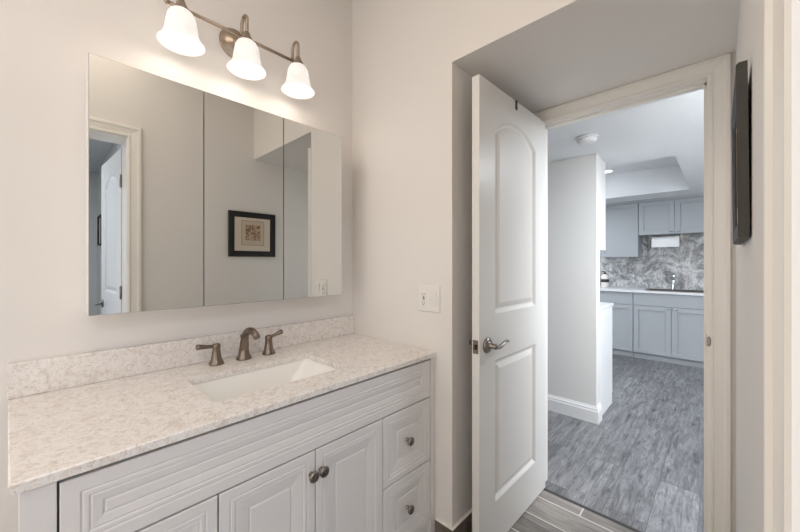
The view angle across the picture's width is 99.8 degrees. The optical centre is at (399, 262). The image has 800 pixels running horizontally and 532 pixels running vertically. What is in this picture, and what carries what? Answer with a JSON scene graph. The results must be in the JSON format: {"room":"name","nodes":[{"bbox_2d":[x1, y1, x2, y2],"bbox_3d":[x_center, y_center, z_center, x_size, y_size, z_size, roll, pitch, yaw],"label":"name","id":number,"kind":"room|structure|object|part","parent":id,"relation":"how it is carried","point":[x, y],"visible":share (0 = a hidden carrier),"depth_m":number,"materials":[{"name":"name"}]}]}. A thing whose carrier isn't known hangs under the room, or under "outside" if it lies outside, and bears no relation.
{"room":"bathroom","nodes":[
{"label":"bathroom","id":0,"kind":"room"},
{"bbox_2d":[0,0,351,531],"bbox_3d":[-1.076,-0.121,1.118,0.100,2.750,2.240,0,0,44],"label":"wall","id":1,"kind":"structure","parent":0,"point":[46,46],"depth_m":1.09,"materials":[{"name":"paint"}]},
{"bbox_2d":[7,315,353,398],"bbox_3d":[-0.696,0.342,1.429,0.020,0.100,1.264,0,0,44],"label":"backsplash","id":2,"kind":"structure","parent":1,"relation":"attached to","point":[25,378],"depth_m":1.19,"materials":[{"name":"stone"}]},
{"bbox_2d":[86,53,341,315],"bbox_3d":[-0.658,-0.236,1.394,0.124,0.791,0.935,0,0,44],"label":"mirrored medicine cabinet","id":3,"kind":"object","parent":1,"relation":"attached to","point":[195,197],"visible":1,"depth_m":1.23,"materials":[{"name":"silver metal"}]},
{"bbox_3d":[-0.831,-0.236,1.127,0.006,0.791,0.310,0,0,44],"label":"mirror door","id":4,"kind":"part","parent":3,"relation":"part of","materials":[{"name":"silver metal"}]},
{"bbox_3d":[-0.616,-0.236,1.353,0.006,0.791,0.310,0,0,44],"label":"mirror door","id":5,"kind":"part","parent":3,"relation":"part of","materials":[{"name":"silver metal"}]},
{"bbox_3d":[-0.401,-0.236,1.580,0.006,0.791,0.310,0,0,44],"label":"mirror door","id":6,"kind":"part","parent":3,"relation":"part of","materials":[{"name":"silver metal"}]},
{"bbox_2d":[156,0,314,98],"bbox_3d":[-0.632,-0.889,1.368,0.198,0.237,0.598,0,0,44],"label":"vanity light","id":7,"kind":"object","parent":1,"relation":"attached to","point":[179,33],"visible":1,"depth_m":1.32,"materials":[{"name":"white glass"}]},
{"bbox_3d":[-0.769,-0.829,1.187,0.146,0.117,0.146,0,0,44],"label":"lamp shade","id":8,"kind":"part","parent":7,"relation":"part of","materials":[{"name":"white glass"}]},
{"bbox_3d":[-0.677,-0.930,1.411,0.074,0.128,0.128,0,0,44],"label":"wall plate","id":9,"kind":"part","parent":7,"relation":"part of","materials":[{"name":"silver metal"}]},
{"bbox_3d":[-0.632,-0.959,1.368,0.063,0.096,0.013,0,0,44],"label":"arm","id":10,"kind":"part","parent":7,"relation":"part of","materials":[{"name":"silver metal"}]},
{"bbox_3d":[-0.614,-0.829,1.351,0.146,0.117,0.146,0,0,44],"label":"lamp shade","id":11,"kind":"part","parent":7,"relation":"part of","materials":[{"name":"white glass"}]},
{"bbox_3d":[-0.476,-0.959,1.532,0.063,0.096,0.013,0,0,44],"label":"arm","id":12,"kind":"part","parent":7,"relation":"part of","materials":[{"name":"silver metal"}]},
{"bbox_3d":[-0.458,-0.829,1.515,0.146,0.117,0.146,0,0,44],"label":"lamp shade","id":13,"kind":"part","parent":7,"relation":"part of","materials":[{"name":"white glass"}]},
{"bbox_2d":[352,0,739,526],"bbox_3d":[0.545,-0.121,1.702,1.647,2.750,0.840,0,0,44],"label":"wall","id":14,"kind":"structure","parent":0,"point":[415,63],"depth_m":1.50,"materials":[{"name":"paint"}]},
{"bbox_2d":[419,285,439,312],"bbox_3d":[0.129,0.160,1.509,0.120,0.120,0.012,0,0,44],"label":"switch plate","id":15,"kind":"object","parent":14,"relation":"attached to","point":[429,295],"visible":1,"depth_m":1.51,"materials":[{"name":"white plastic"}]},
{"bbox_2d":[421,291,426,305],"bbox_3d":[0.108,0.160,1.527,0.032,0.068,0.004,0,0,44],"label":"outlet","id":16,"kind":"object","parent":15,"relation":"attached to","point":[423,293],"depth_m":1.52,"materials":[{"name":"white plastic"}]},
{"bbox_2d":[435,508,471,531],"bbox_3d":[0.446,1.188,1.720,0.094,0.131,0.751,0,0,44],"label":"baseboard","id":17,"kind":"structure","parent":14,"relation":"attached to","point":[464,524],"depth_m":1.47,"materials":[{"name":"brown wood"}]},
{"bbox_2d":[469,74,544,531],"bbox_3d":[0.554,0.233,1.641,0.143,2.022,0.702,0,0,45],"label":"door","id":18,"kind":"structure","parent":14,"relation":"in","point":[507,342],"depth_m":1.55,"materials":[{"name":"paint"}]},
{"bbox_3d":[0.314,0.349,1.399,0.025,0.056,0.002,0,0,45],"label":"latch plate","id":19,"kind":"part","parent":18,"relation":"part of","materials":[{"name":"silver metal"}]},
{"bbox_3d":[0.386,0.349,1.413,0.048,0.066,0.066,0,0,45],"label":"handle","id":20,"kind":"part","parent":18,"relation":"part of","materials":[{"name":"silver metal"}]},
{"bbox_3d":[0.436,0.346,1.437,0.022,0.030,0.116,0,0,45],"label":"lever","id":21,"kind":"part","parent":18,"relation":"part of","materials":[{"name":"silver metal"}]},
{"bbox_2d":[533,53,730,531],"bbox_3d":[1.076,0.200,1.696,0.841,2.108,0.118,0,0,44],"label":"door frame","id":22,"kind":"structure","parent":14,"relation":"attached to","point":[718,69],"depth_m":1.41,"materials":[{"name":"paint"}]},
{"bbox_2d":[707,336,710,345],"bbox_3d":[1.311,0.329,1.430,0.014,0.056,0.049,0,0,44],"label":"strike plate","id":23,"kind":"object","parent":14,"relation":"attached to","point":[708,337],"visible":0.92,"depth_m":1.41,"materials":[{"name":"silver metal"}]},
{"bbox_2d":[731,53,735,531],"bbox_3d":[1.081,0.200,1.704,0.872,2.108,0.100,0,0,44],"label":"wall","id":24,"kind":"structure","parent":14,"relation":"in","point":[733,56],"depth_m":1.37,"materials":[{"name":"paint"}]},
{"bbox_2d":[548,153,599,405],"bbox_3d":[0.702,0.197,3.498,2.400,2.115,0.100,0,0,44],"label":"wall","id":25,"kind":"structure","parent":0,"point":[573,183],"depth_m":2.75,"materials":[{"name":"paint"}]},
{"bbox_2d":[548,394,601,424],"bbox_3d":[0.702,1.188,3.487,2.416,0.132,0.116,0,0,44],"label":"baseboard","id":26,"kind":"structure","parent":25,"relation":"attached to","point":[582,411],"depth_m":2.73,"materials":[{"name":"white paint"}]},
{"bbox_2d":[600,158,605,249],"bbox_3d":[1.465,-0.483,3.001,0.592,0.751,0.228,0,0,44],"label":"upper cabinet","id":27,"kind":"object","parent":25,"relation":"attached to","point":[602,163],"visible":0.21,"depth_m":2.80,"materials":[{"name":"paint"}]},
{"bbox_3d":[1.538,-0.483,3.078,0.590,0.751,0.016,0,0,44],"label":"door","id":28,"kind":"part","parent":27,"relation":"part of","materials":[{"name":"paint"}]},
{"bbox_2d":[543,488,641,531],"bbox_3d":[1.031,1.252,1.649,0.695,0.005,0.020,0,0,44],"label":"threshold","id":29,"kind":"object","parent":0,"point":[545,489],"depth_m":1.70,"materials":[{"name":"grey wood"}]},
{"bbox_2d":[508,354,703,531],"bbox_3d":[1.088,1.284,2.380,4.500,0.060,7.050,0,0,44],"label":"floor","id":30,"kind":"structure","parent":0,"point":[641,468],"depth_m":2.14,"materials":[{"name":"grey plastic"}]},
{"bbox_2d":[18,357,434,531],"bbox_3d":[-0.467,0.834,1.239,0.612,0.840,1.220,0,0,44],"label":"vanity cabinet","id":31,"kind":"object","parent":30,"relation":"on","point":[359,456],"visible":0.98,"depth_m":0.99,"materials":[{"name":"paint"}]},
{"bbox_3d":[-0.278,0.772,1.072,0.017,0.714,1.141,0,0,44],"label":"frame","id":32,"kind":"part","parent":31,"relation":"part of","materials":[{"name":"white wood"}]},
{"bbox_3d":[-0.559,0.718,0.750,0.016,0.267,0.280,0,0,44],"label":"drawer","id":33,"kind":"part","parent":31,"relation":"part of","materials":[{"name":"paint"}]},
{"bbox_2d":[7,315,435,496],"bbox_3d":[-0.489,0.352,1.233,0.591,0.120,1.264,0,0,44],"label":"countertop","id":34,"kind":"structure","parent":31,"relation":"on","point":[69,415],"depth_m":1.01,"materials":[{"name":"stone"}]},
{"bbox_2d":[196,327,282,365],"bbox_3d":[-0.605,0.323,1.343,0.162,0.137,0.343,0,0,44],"label":"bathroom faucet","id":35,"kind":"object","parent":34,"relation":"on","point":[243,354],"visible":1,"depth_m":1.35,"materials":[{"name":"brown metal"}]},
{"bbox_3d":[-0.733,0.317,1.278,0.022,0.028,0.072,0,0,39],"label":"lever","id":36,"kind":"part","parent":35,"relation":"part of","materials":[{"name":"brown metal"}]},
{"bbox_3d":[-0.711,0.351,1.306,0.054,0.081,0.054,0,0,44],"label":"handle","id":37,"kind":"part","parent":35,"relation":"part of","materials":[{"name":"brown metal"}]},
{"bbox_3d":[-0.603,0.323,1.346,0.162,0.137,0.060,0,0,44],"label":"spout","id":38,"kind":"part","parent":35,"relation":"part of","materials":[{"name":"brown metal"}]},
{"bbox_3d":[-0.568,0.351,1.457,0.054,0.081,0.054,0,0,44],"label":"handle","id":39,"kind":"part","parent":35,"relation":"part of","materials":[{"name":"brown metal"}]},
{"bbox_3d":[-0.544,0.312,1.477,0.023,0.037,0.065,0,0,44],"label":"lever","id":40,"kind":"part","parent":35,"relation":"part of","materials":[{"name":"brown metal"}]},
{"bbox_2d":[193,359,335,401],"bbox_3d":[-0.461,0.474,1.202,0.311,0.123,0.496,0,0,44],"label":"sink","id":41,"kind":"object","parent":34,"relation":"in","point":[221,389],"visible":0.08,"depth_m":1.30,"materials":[{"name":"ceramic"}]},
{"bbox_3d":[-0.365,0.854,0.955,0.016,0.540,0.276,0,0,44],"label":"door","id":42,"kind":"part","parent":31,"relation":"part of","materials":[{"name":"paint"}]},
{"bbox_3d":[-0.265,0.650,1.028,0.030,0.034,0.034,0,0,44],"label":"knob","id":43,"kind":"part","parent":31,"relation":"part of","materials":[{"name":"brown metal"}]},
{"bbox_3d":[-0.240,0.650,1.054,0.030,0.034,0.034,0,0,44],"label":"knob","id":44,"kind":"part","parent":31,"relation":"part of","materials":[{"name":"brown metal"}]},
{"bbox_3d":[-0.169,0.854,1.161,0.016,0.540,0.287,0,0,44],"label":"door","id":45,"kind":"part","parent":31,"relation":"part of","materials":[{"name":"paint"}]},
{"bbox_3d":[0.029,0.718,1.370,0.016,0.267,0.280,0,0,44],"label":"drawer","id":46,"kind":"part","parent":31,"relation":"part of","materials":[{"name":"paint"}]},
{"bbox_3d":[0.029,0.990,1.370,0.016,0.268,0.280,0,0,44],"label":"drawer","id":47,"kind":"part","parent":31,"relation":"part of","materials":[{"name":"paint"}]},
{"bbox_3d":[0.039,0.984,1.349,0.030,0.034,0.034,0,0,44],"label":"knob","id":48,"kind":"part","parent":31,"relation":"part of","materials":[{"name":"brown metal"}]},
{"bbox_3d":[0.039,0.712,1.349,0.030,0.034,0.034,0,0,44],"label":"knob","id":49,"kind":"part","parent":31,"relation":"part of","materials":[{"name":"brown metal"}]},
{"bbox_3d":[-0.278,1.149,1.072,0.017,0.040,1.142,0,0,44],"label":"rail","id":50,"kind":"part","parent":31,"relation":"part of","materials":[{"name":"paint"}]},
{"bbox_2d":[600,302,612,414],"bbox_3d":[1.512,0.807,3.115,0.703,0.893,0.460,0,0,44],"label":"base cabinet","id":51,"kind":"object","parent":30,"relation":"on","point":[605,308],"visible":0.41,"depth_m":2.87,"materials":[{"name":"white paint"}]},
{"bbox_2d":[600,302,612,310],"bbox_3d":[1.512,0.373,3.115,0.703,0.024,0.460,0,0,44],"label":"countertop","id":52,"kind":"structure","parent":51,"relation":"on","point":[603,305],"depth_m":2.92,"materials":[{"name":"white stone"}]},
{"bbox_2d":[600,291,633,356],"bbox_3d":[3.116,0.822,4.825,0.454,0.865,0.590,0,0,44],"label":"base cabinet","id":53,"kind":"object","parent":30,"relation":"on","point":[622,308],"visible":0.55,"depth_m":4.55,"materials":[{"name":"grey paint"}]},
{"bbox_3d":[2.919,0.472,4.617,0.450,0.154,0.016,0,0,44],"label":"drawer","id":54,"kind":"part","parent":53,"relation":"part of","materials":[{"name":"grey paint"}]},
{"bbox_3d":[2.919,0.862,4.617,0.450,0.614,0.016,0,0,44],"label":"door","id":55,"kind":"part","parent":53,"relation":"part of","materials":[{"name":"grey paint"}]},
{"bbox_2d":[633,292,703,367],"bbox_3d":[3.562,0.822,4.385,0.792,0.865,0.615,0,0,44],"label":"base cabinet","id":56,"kind":"object","parent":30,"relation":"on","point":[669,328],"visible":0.86,"depth_m":4.19,"materials":[{"name":"grey paint"}]},
{"bbox_2d":[600,286,703,295],"bbox_3d":[3.397,0.373,4.543,1.260,0.028,0.616,0,0,44],"label":"countertop","id":57,"kind":"structure","parent":56,"relation":"on","point":[616,289],"depth_m":4.41,"materials":[{"name":"white stone"}]},
{"bbox_2d":[601,271,608,286],"bbox_3d":[3.041,0.240,5.000,0.106,0.236,0.106,0,0,44],"label":"soap bottle","id":58,"kind":"object","parent":57,"relation":"on","point":[604,278],"visible":0.97,"depth_m":4.96,"materials":[{"name":"white plastic"}]},
{"bbox_2d":[662,269,675,288],"bbox_3d":[3.616,0.221,4.531,0.248,0.274,0.059,0,0,-19],"label":"tap","id":59,"kind":"object","parent":57,"relation":"on","point":[673,276],"visible":0.94,"depth_m":4.54,"materials":[{"name":"silver metal"}]},
{"bbox_3d":[3.607,0.188,4.523,0.225,0.097,0.035,0,0,-21],"label":"spout","id":60,"kind":"part","parent":59,"relation":"part of","materials":[{"name":"silver metal"}]},
{"bbox_2d":[644,288,703,292],"bbox_3d":[3.551,0.369,4.364,0.608,0.030,0.408,0,0,44],"label":"sink","id":61,"kind":"object","parent":57,"relation":"in","point":[647,289],"visible":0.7,"depth_m":4.44,"materials":[{"name":"silver metal"}]},
{"bbox_3d":[3.230,0.862,4.322,0.392,0.614,0.016,0,0,44],"label":"door","id":62,"kind":"part","parent":56,"relation":"part of","materials":[{"name":"grey paint"}]},
{"bbox_3d":[3.373,0.472,4.186,0.788,0.154,0.016,0,0,44],"label":"drawer","id":63,"kind":"part","parent":56,"relation":"part of","materials":[{"name":"grey paint"}]},
{"bbox_3d":[3.517,0.862,4.049,0.392,0.614,0.016,0,0,44],"label":"door","id":64,"kind":"part","parent":56,"relation":"part of","materials":[{"name":"grey paint"}]},
{"bbox_2d":[548,89,703,203],"bbox_3d":[2.148,-1.044,3.497,4.500,0.365,3.970,0,0,44],"label":"ceiling","id":65,"kind":"structure","parent":0,"point":[654,150],"depth_m":2.51,"materials":[{"name":"paint"}]},
{"bbox_2d":[575,133,598,144],"bbox_3d":[1.277,-0.838,2.304,0.140,0.044,0.140,0,0,44],"label":"smoke detector","id":66,"kind":"object","parent":65,"relation":"attached to","point":[585,139],"visible":1,"depth_m":2.26,"materials":[{"name":"white paint"}]},
{"bbox_2d":[600,234,703,289],"bbox_3d":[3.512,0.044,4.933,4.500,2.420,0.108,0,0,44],"label":"backsplash","id":67,"kind":"structure","parent":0,"point":[686,261],"depth_m":4.73,"materials":[{"name":"stone"}]},
{"bbox_2d":[600,200,641,257],"bbox_3d":[3.215,-0.472,4.909,0.462,0.776,0.332,0,0,44],"label":"upper cabinet","id":68,"kind":"object","parent":67,"relation":"attached to","point":[623,239],"visible":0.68,"depth_m":4.77,"materials":[{"name":"grey paint"}]},
{"bbox_3d":[3.215,-0.845,4.909,0.462,0.028,0.332,0,0,44],"label":"moulding","id":69,"kind":"part","parent":68,"relation":"part of","materials":[{"name":"grey paint"}]},
{"bbox_2d":[638,194,703,236],"bbox_3d":[3.662,-0.620,4.476,0.774,0.478,0.345,0,0,44],"label":"upper cabinet","id":70,"kind":"object","parent":67,"relation":"attached to","point":[677,215],"visible":0.89,"depth_m":4.39,"materials":[{"name":"grey paint"}]},
{"bbox_3d":[3.425,-0.605,4.508,0.383,0.443,0.016,0,0,44],"label":"door","id":71,"kind":"part","parent":70,"relation":"part of","materials":[{"name":"grey paint"}]},
{"bbox_2d":[649,234,682,246],"bbox_3d":[3.568,-0.296,4.527,0.352,0.168,0.136,0,0,44],"label":"paper towel roll","id":72,"kind":"object","parent":70,"relation":"attached to","point":[662,241],"visible":0.97,"depth_m":4.47,"materials":[{"name":"white paper"}]},
{"bbox_3d":[3.666,-0.845,4.481,0.774,0.028,0.332,0,0,44],"label":"moulding","id":73,"kind":"part","parent":70,"relation":"part of","materials":[{"name":"grey paint"}]},
{"bbox_3d":[3.706,-0.605,4.242,0.383,0.443,0.016,0,0,44],"label":"door","id":74,"kind":"part","parent":70,"relation":"part of","materials":[{"name":"grey paint"}]},
{"bbox_2d":[736,0,762,531],"bbox_3d":[0.444,-0.121,0.254,0.200,2.750,3.080,0,0,44],"label":"wall","id":75,"kind":"structure","parent":0,"point":[749,255],"depth_m":0.67,"materials":[{"name":"paint"}]},
{"bbox_2d":[731,60,749,244],"bbox_3d":[0.834,-0.233,0.829,0.018,0.362,0.382,-1,-1,44],"label":"framed print","id":76,"kind":"object","parent":75,"relation":"attached to","point":[739,121],"visible":1,"depth_m":0.69,"materials":[{"name":"black paint"}]},
{"bbox_2d":[763,0,799,531],"bbox_3d":[0.015,0.181,-0.038,0.019,2.146,0.917,0,0,44],"label":"trim","id":77,"kind":"structure","parent":75,"relation":"attached to","point":[781,18],"depth_m":0.27,"materials":[{"name":"paint"}]}
]}

